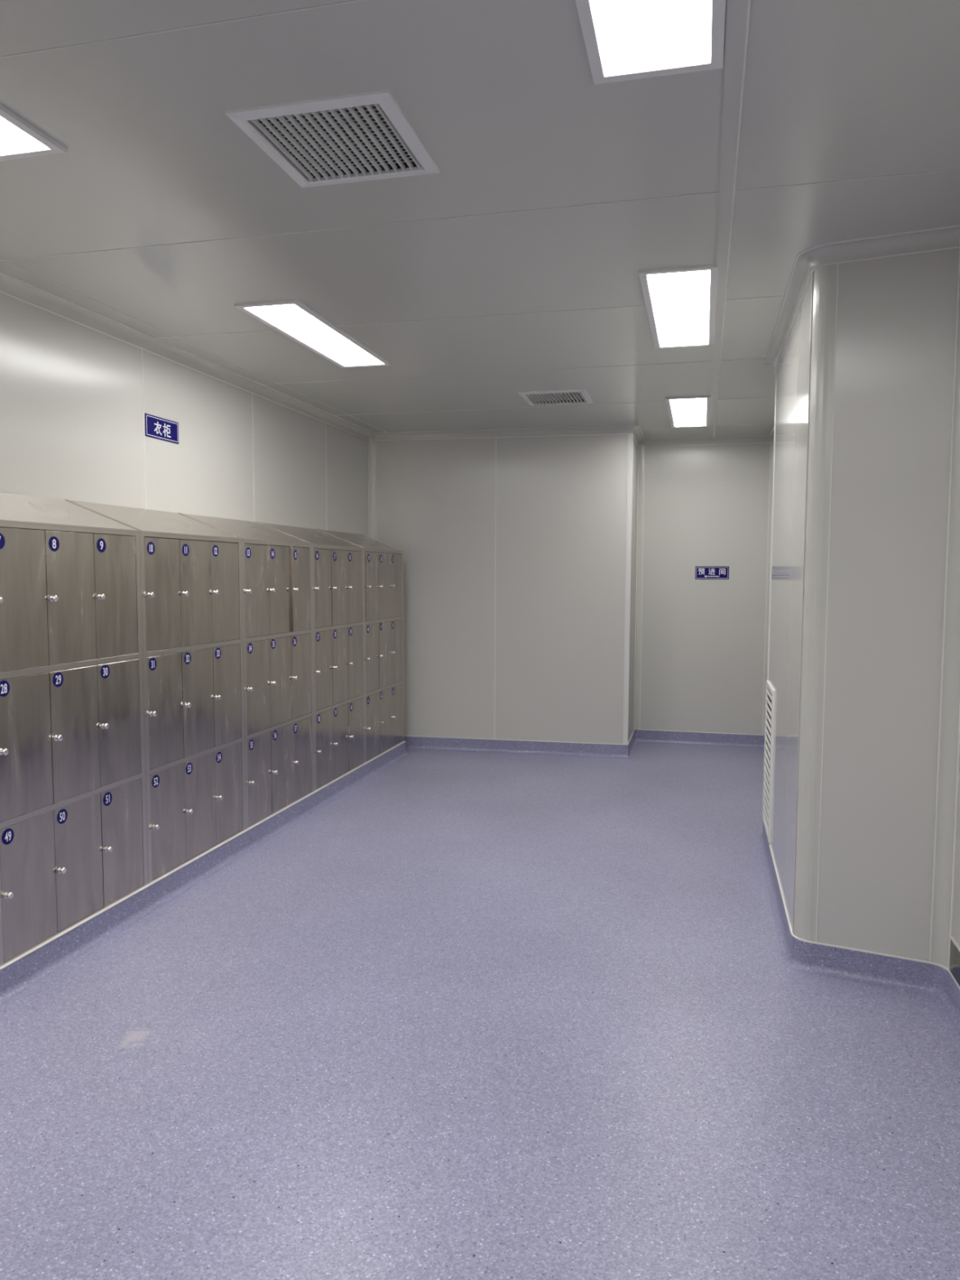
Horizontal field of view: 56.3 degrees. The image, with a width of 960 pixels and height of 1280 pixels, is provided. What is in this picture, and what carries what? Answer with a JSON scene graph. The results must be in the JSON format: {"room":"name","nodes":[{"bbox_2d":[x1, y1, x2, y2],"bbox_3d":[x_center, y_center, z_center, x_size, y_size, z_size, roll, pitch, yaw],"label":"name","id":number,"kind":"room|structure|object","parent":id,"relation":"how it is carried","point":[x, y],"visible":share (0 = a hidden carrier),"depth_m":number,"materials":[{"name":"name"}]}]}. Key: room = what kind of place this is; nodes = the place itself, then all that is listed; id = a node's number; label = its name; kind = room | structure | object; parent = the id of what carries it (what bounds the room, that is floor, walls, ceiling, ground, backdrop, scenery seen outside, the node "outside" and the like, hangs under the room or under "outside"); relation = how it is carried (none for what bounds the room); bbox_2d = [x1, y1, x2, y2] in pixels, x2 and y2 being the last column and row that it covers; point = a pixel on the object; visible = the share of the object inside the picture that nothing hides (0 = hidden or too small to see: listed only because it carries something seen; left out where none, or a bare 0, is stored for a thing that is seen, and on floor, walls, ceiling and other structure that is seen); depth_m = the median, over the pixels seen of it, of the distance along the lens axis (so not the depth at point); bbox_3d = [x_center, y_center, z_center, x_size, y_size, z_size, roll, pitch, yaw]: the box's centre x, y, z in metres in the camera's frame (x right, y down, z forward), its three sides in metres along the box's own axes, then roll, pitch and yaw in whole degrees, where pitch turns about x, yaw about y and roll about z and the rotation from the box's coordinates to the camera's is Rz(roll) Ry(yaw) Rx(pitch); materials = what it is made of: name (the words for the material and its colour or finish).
{"room":"locker room","nodes":[
{"label":"locker room","id":0,"kind":"room"},
{"bbox_2d":[0,292,368,537],"bbox_3d":[-2.171,-0.048,2.768,0.052,2.710,10.223,1,4,14],"label":"wall","id":1,"kind":"structure","parent":0,"point":[75,398],"depth_m":4.57,"materials":[{"name":"grey"}]},
{"bbox_2d":[144,413,178,444],"bbox_3d":[-1.653,-1.097,4.664,0.004,0.113,0.294,1,4,14],"label":"sign","id":2,"kind":"object","parent":1,"relation":"attached to","point":[156,427],"visible":1,"depth_m":4.66,"materials":[{"name":"blue"}]},
{"bbox_2d":[0,271,374,439],"bbox_3d":[-2.114,-1.350,2.660,0.061,0.060,10.129,1,4,14],"label":"trim","id":3,"kind":"structure","parent":1,"relation":"attached to","point":[10,286],"depth_m":4.54,"materials":[{"name":"white metal"}]},
{"bbox_2d":[368,437,377,540],"bbox_3d":[-0.911,-0.442,7.631,0.053,2.535,0.053,1,4,14],"label":"trim","id":4,"kind":"structure","parent":1,"relation":"attached to","point":[372,441],"depth_m":7.58,"materials":[{"name":"white metal"}]},
{"bbox_2d":[0,742,959,1279],"bbox_3d":[-0.283,1.322,2.849,3.755,0.060,11.112,1,4,14],"label":"floor","id":5,"kind":"structure","parent":0,"point":[467,1015],"depth_m":2.72,"materials":[{"name":"blue plastic"}]},
{"bbox_2d":[0,741,409,1004],"bbox_3d":[-1.794,1.246,2.669,0.040,0.114,9.936,1,4,14],"label":"baseboard","id":6,"kind":"structure","parent":5,"relation":"on","point":[33,966],"depth_m":4.09,"materials":[{"name":"plastic"}]},
{"bbox_3d":[-1.999,1.244,2.701,0.373,0.105,9.891,1,4,14],"label":"trim","id":7,"kind":"structure","parent":5,"relation":"on","visible":0},
{"bbox_2d":[0,492,148,967],"bbox_3d":[-1.753,0.267,3.555,0.395,1.716,0.884,1,4,14],"label":"locker","id":8,"kind":"object","parent":7,"relation":"on","point":[73,845],"visible":1,"depth_m":3.48,"materials":[{"name":"silver metal"}]},
{"bbox_2d":[67,499,245,884],"bbox_3d":[-1.540,0.204,4.413,0.395,1.716,0.884,1,4,14],"label":"locker","id":9,"kind":"object","parent":7,"relation":"on","point":[191,568],"visible":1,"depth_m":4.31,"materials":[{"name":"silver metal"}]},
{"bbox_2d":[182,513,314,829],"bbox_3d":[-1.321,0.142,5.268,0.407,1.716,0.884,1,4,14],"label":"locker","id":10,"kind":"object","parent":7,"relation":"on","point":[277,571],"visible":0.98,"depth_m":5.18,"materials":[{"name":"silver metal"}]},
{"bbox_2d":[260,522,364,791],"bbox_3d":[-1.114,0.079,6.127,0.395,1.716,0.884,1,4,14],"label":"locker","id":11,"kind":"object","parent":7,"relation":"on","point":[337,563],"visible":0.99,"depth_m":6.05,"materials":[{"name":"silver metal"}]},
{"bbox_2d":[320,529,404,763],"bbox_3d":[-0.897,0.016,6.983,0.403,1.716,0.884,1,4,14],"label":"locker","id":12,"kind":"object","parent":7,"relation":"on","point":[384,607],"visible":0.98,"depth_m":6.91,"materials":[{"name":"silver metal"}]},
{"bbox_2d":[0,0,959,439],"bbox_3d":[-0.274,-1.395,2.647,3.755,0.051,11.112,1,4,14],"label":"ceiling","id":13,"kind":"structure","parent":0,"point":[500,273],"depth_m":2.73,"materials":[{"name":"grey"}]},
{"bbox_2d":[0,104,66,161],"bbox_3d":[-1.437,-1.317,1.938,0.298,0.011,1.207,1,4,14],"label":"recessed light","id":14,"kind":"object","parent":13,"relation":"in","point":[19,140],"visible":1,"depth_m":2.43,"materials":[{"name":"white plastic"}]},
{"bbox_2d":[0,116,47,153],"bbox_3d":[-1.437,-1.318,1.938,0.236,0.004,1.145,1,4,14],"label":"diffuser","id":15,"kind":"object","parent":14,"relation":"attached to","point":[14,139],"depth_m":2.43,"materials":[{"name":"white plastic"}]},
{"bbox_2d":[234,299,391,368],"bbox_3d":[-0.784,-1.502,4.465,0.298,0.011,1.207,1,4,14],"label":"recessed light","id":16,"kind":"object","parent":13,"relation":"in","point":[292,318],"visible":1,"depth_m":4.34,"materials":[{"name":"white plastic"}]},
{"bbox_2d":[224,88,440,187],"bbox_3d":[-0.381,-1.374,2.444,0.440,0.061,0.453,1,4,14],"label":"ceiling vent","id":17,"kind":"object","parent":13,"relation":"in","point":[369,132],"visible":1,"depth_m":2.43,"materials":[{"name":"white metal"}]},
{"bbox_2d":[517,388,593,405],"bbox_3d":[0.509,-1.631,5.954,0.438,0.061,0.453,1,4,14],"label":"ceiling vent","id":18,"kind":"object","parent":13,"relation":"in","point":[575,396],"visible":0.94,"depth_m":5.96,"materials":[{"name":"white metal"}]},
{"bbox_2d":[575,0,726,84],"bbox_3d":[0.270,-1.279,1.511,0.298,0.011,1.207,1,4,14],"label":"recessed light","id":19,"kind":"object","parent":13,"relation":"in","point":[625,40],"visible":1,"depth_m":1.95,"materials":[{"name":"white plastic"}]},
{"bbox_2d":[591,0,710,74],"bbox_3d":[0.270,-1.280,1.511,0.236,0.004,1.145,1,4,14],"label":"diffuser","id":20,"kind":"object","parent":19,"relation":"attached to","point":[628,37],"depth_m":1.94,"materials":[{"name":"white plastic"}]},
{"bbox_2d":[638,264,718,349],"bbox_3d":[0.902,-1.462,4.012,0.298,0.011,1.207,1,4,14],"label":"recessed light","id":21,"kind":"object","parent":13,"relation":"in","point":[680,302],"visible":1,"depth_m":3.87,"materials":[{"name":"white plastic"}]},
{"bbox_2d":[647,270,709,346],"bbox_3d":[0.902,-1.464,4.012,0.236,0.004,1.145,1,4,14],"label":"diffuser","id":22,"kind":"object","parent":21,"relation":"attached to","point":[678,301],"depth_m":3.92,"materials":[{"name":"white plastic"}]},
{"bbox_2d":[665,395,711,427],"bbox_3d":[1.518,-1.645,6.503,0.298,0.011,1.207,1,4,14],"label":"recessed light","id":23,"kind":"object","parent":13,"relation":"in","point":[695,411],"visible":1,"depth_m":6.41,"materials":[{"name":"white plastic"}]},
{"bbox_2d":[670,398,706,426],"bbox_3d":[1.518,-1.646,6.503,0.236,0.004,1.145,1,4,14],"label":"diffuser","id":24,"kind":"object","parent":23,"relation":"attached to","point":[683,411],"depth_m":6.47,"materials":[{"name":"white plastic"}]},
{"bbox_2d":[708,0,751,438],"bbox_3d":[0.671,-1.346,2.401,0.047,0.008,10.922,1,4,14],"label":"ceiling beam","id":25,"kind":"structure","parent":13,"relation":"attached to","point":[738,11],"depth_m":2.47,"materials":[{"name":"grey metal"}]},
{"bbox_2d":[376,434,628,744],"bbox_3d":[0.122,-0.390,7.484,2.228,2.710,0.052,1,4,11],"label":"wall","id":26,"kind":"structure","parent":0,"point":[515,548],"depth_m":7.43,"materials":[{"name":"grey"}]},
{"bbox_2d":[371,425,639,440],"bbox_3d":[0.167,-1.688,7.326,2.239,0.060,0.061,1,4,11],"label":"trim","id":27,"kind":"structure","parent":26,"relation":"attached to","point":[604,430],"depth_m":7.33,"materials":[{"name":"white metal"}]},
{"bbox_2d":[404,735,630,758],"bbox_3d":[0.148,0.892,7.532,2.219,0.114,0.040,1,4,11],"label":"baseboard","id":28,"kind":"structure","parent":26,"relation":"attached to","point":[412,742],"depth_m":7.51,"materials":[{"name":"plastic"}]},
{"bbox_2d":[623,434,632,743],"bbox_3d":[1.201,-0.400,7.260,0.030,2.505,0.030,1,4,14],"label":"trim","id":29,"kind":"structure","parent":26,"relation":"attached to","point":[630,436],"depth_m":7.25,"materials":[{"name":"white metal"}]},
{"bbox_2d":[626,435,638,744],"bbox_3d":[1.283,-0.397,7.640,0.052,2.710,0.799,1,4,14],"label":"wall","id":30,"kind":"structure","parent":0,"point":[635,447],"depth_m":7.59,"materials":[{"name":"grey"}]},
{"bbox_2d":[627,729,637,758],"bbox_3d":[1.308,0.885,7.686,0.040,0.114,0.787,1,4,14],"label":"baseboard","id":31,"kind":"structure","parent":30,"relation":"attached to","point":[632,743],"depth_m":7.66,"materials":[{"name":"plastic"}]},
{"bbox_2d":[632,426,644,446],"bbox_3d":[1.327,-1.696,7.480,0.061,0.060,0.807,1,4,14],"label":"trim","id":32,"kind":"structure","parent":30,"relation":"attached to","point":[637,434],"depth_m":7.45,"materials":[{"name":"white metal"}]},
{"bbox_2d":[640,443,769,734],"bbox_3d":[1.957,-0.411,7.857,1.254,2.710,0.052,1,4,14],"label":"wall","id":33,"kind":"structure","parent":0,"point":[703,641],"depth_m":7.83,"materials":[{"name":"grey"}]},
{"bbox_2d":[633,443,644,729],"bbox_3d":[1.409,-0.456,7.939,0.053,2.535,0.053,1,4,14],"label":"trim","id":34,"kind":"structure","parent":33,"relation":"attached to","point":[641,449],"depth_m":7.95,"materials":[{"name":"white metal"}]},
{"bbox_2d":[634,728,764,747],"bbox_3d":[1.942,0.871,7.913,1.162,0.114,0.040,1,4,14],"label":"baseboard","id":35,"kind":"structure","parent":33,"relation":"attached to","point":[751,740],"depth_m":7.92,"materials":[{"name":"plastic"}]},
{"bbox_2d":[640,435,773,447],"bbox_3d":[1.949,-1.710,7.710,1.158,0.060,0.061,1,4,14],"label":"trim","id":36,"kind":"structure","parent":33,"relation":"attached to","point":[766,438],"depth_m":7.72,"materials":[{"name":"white metal"}]},
{"bbox_2d":[694,566,728,579],"bbox_3d":[2.020,-0.585,7.802,0.285,0.112,0.004,1,4,14],"label":"direction sign","id":37,"kind":"object","parent":33,"relation":"attached to","point":[701,572],"visible":1,"depth_m":7.80,"materials":[{"name":"blue"}]},
{"bbox_2d":[762,440,773,734],"bbox_3d":[2.480,-0.433,7.675,0.053,2.535,0.053,1,4,14],"label":"trim","id":38,"kind":"structure","parent":33,"relation":"attached to","point":[771,445],"depth_m":7.69,"materials":[{"name":"white metal"}]},
{"bbox_2d":[768,274,812,932],"bbox_3d":[1.447,-0.142,4.208,0.052,2.710,1.676,1,4,14],"label":"wall","id":39,"kind":"structure","parent":0,"point":[792,393],"depth_m":3.94,"materials":[{"name":"grey"}]},
{"bbox_2d":[762,680,774,843],"bbox_3d":[1.551,0.636,4.826,0.012,0.792,0.470,1,4,14],"label":"air vent","id":40,"kind":"object","parent":39,"relation":"in","point":[770,691],"visible":1,"depth_m":4.79,"materials":[{"name":"white metal"}]},
{"bbox_2d":[767,371,776,679],"bbox_3d":[1.631,-0.231,5.013,0.022,2.505,0.022,1,4,14],"label":"trim","id":41,"kind":"structure","parent":39,"relation":"attached to","point":[775,371],"depth_m":4.98,"materials":[{"name":"white metal"}]},
{"bbox_2d":[756,822,791,958],"bbox_3d":[1.407,1.135,4.330,0.040,0.114,1.714,1,4,14],"label":"baseboard","id":42,"kind":"structure","parent":39,"relation":"attached to","point":[783,927],"depth_m":4.08,"materials":[{"name":"plastic"}]},
{"bbox_2d":[764,257,812,371],"bbox_3d":[1.407,-1.448,4.152,0.061,0.060,1.738,1,4,14],"label":"trim","id":43,"kind":"structure","parent":39,"relation":"attached to","point":[801,273],"depth_m":3.89,"materials":[{"name":"white metal"}]},
{"bbox_2d":[792,264,837,942],"bbox_3d":[1.254,-0.079,3.358,0.084,2.710,0.078,1,4,14],"label":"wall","id":44,"kind":"structure","parent":0,"point":[824,289],"depth_m":3.33,"materials":[{"name":"white metal"}]},
{"bbox_2d":[782,932,815,973],"bbox_3d":[1.220,1.200,3.440,0.061,0.114,0.152,-2,5,-31],"label":"baseboard","id":45,"kind":"structure","parent":44,"relation":"attached to","point":[801,957],"depth_m":3.42,"materials":[{"name":"plastic"}]},
{"bbox_2d":[795,241,837,272],"bbox_3d":[1.219,-1.381,3.243,0.083,0.060,0.181,-2,5,-31],"label":"trim","id":46,"kind":"structure","parent":44,"relation":"attached to","point":[818,256],"depth_m":3.23,"materials":[{"name":"white metal"}]},
{"bbox_2d":[815,248,959,960],"bbox_3d":[1.506,-0.069,3.234,0.484,2.710,0.052,2,5,25],"label":"wall","id":47,"kind":"structure","parent":0,"point":[895,317],"depth_m":3.23,"materials":[{"name":"grey"}]},
{"bbox_2d":[813,942,927,994],"bbox_3d":[1.437,1.211,3.309,0.381,0.114,0.040,2,5,26],"label":"baseboard","id":48,"kind":"structure","parent":47,"relation":"attached to","point":[866,966],"depth_m":3.31,"materials":[{"name":"plastic"}]},
{"bbox_2d":[837,224,959,263],"bbox_3d":[1.472,-1.370,3.098,0.442,0.060,0.061,2,5,25],"label":"trim","id":49,"kind":"structure","parent":47,"relation":"attached to","point":[948,237],"depth_m":3.12,"materials":[{"name":"white metal"}]},
{"bbox_2d":[951,746,959,946],"bbox_3d":[0.939,0.165,0.052,0.052,2.710,6.428,1,4,14],"label":"wall","id":50,"kind":"structure","parent":0,"point":[955,933],"depth_m":3.11,"materials":[{"name":"grey"}]},
{"bbox_2d":[925,960,959,1038],"bbox_3d":[0.880,1.442,0.166,0.073,0.114,6.347,1,4,14],"label":"baseboard","id":51,"kind":"structure","parent":50,"relation":"attached to","point":[941,984],"depth_m":3.17,"materials":[{"name":"plastic"}]},
{"bbox_2d":[928,239,959,968],"bbox_3d":[1.646,-0.097,3.109,0.056,2.535,0.056,1,4,14],"label":"trim","id":52,"kind":"structure","parent":50,"relation":"attached to","point":[948,740],"depth_m":3.15,"materials":[{"name":"white metal"}]},
{"bbox_2d":[949,936,959,986],"bbox_3d":[1.274,1.214,1.619,0.006,0.122,3.174,1,4,14],"label":"kick plate","id":53,"kind":"object","parent":50,"relation":"attached to","point":[954,962],"visible":1,"depth_m":3.09,"materials":[{"name":"silver metal"}]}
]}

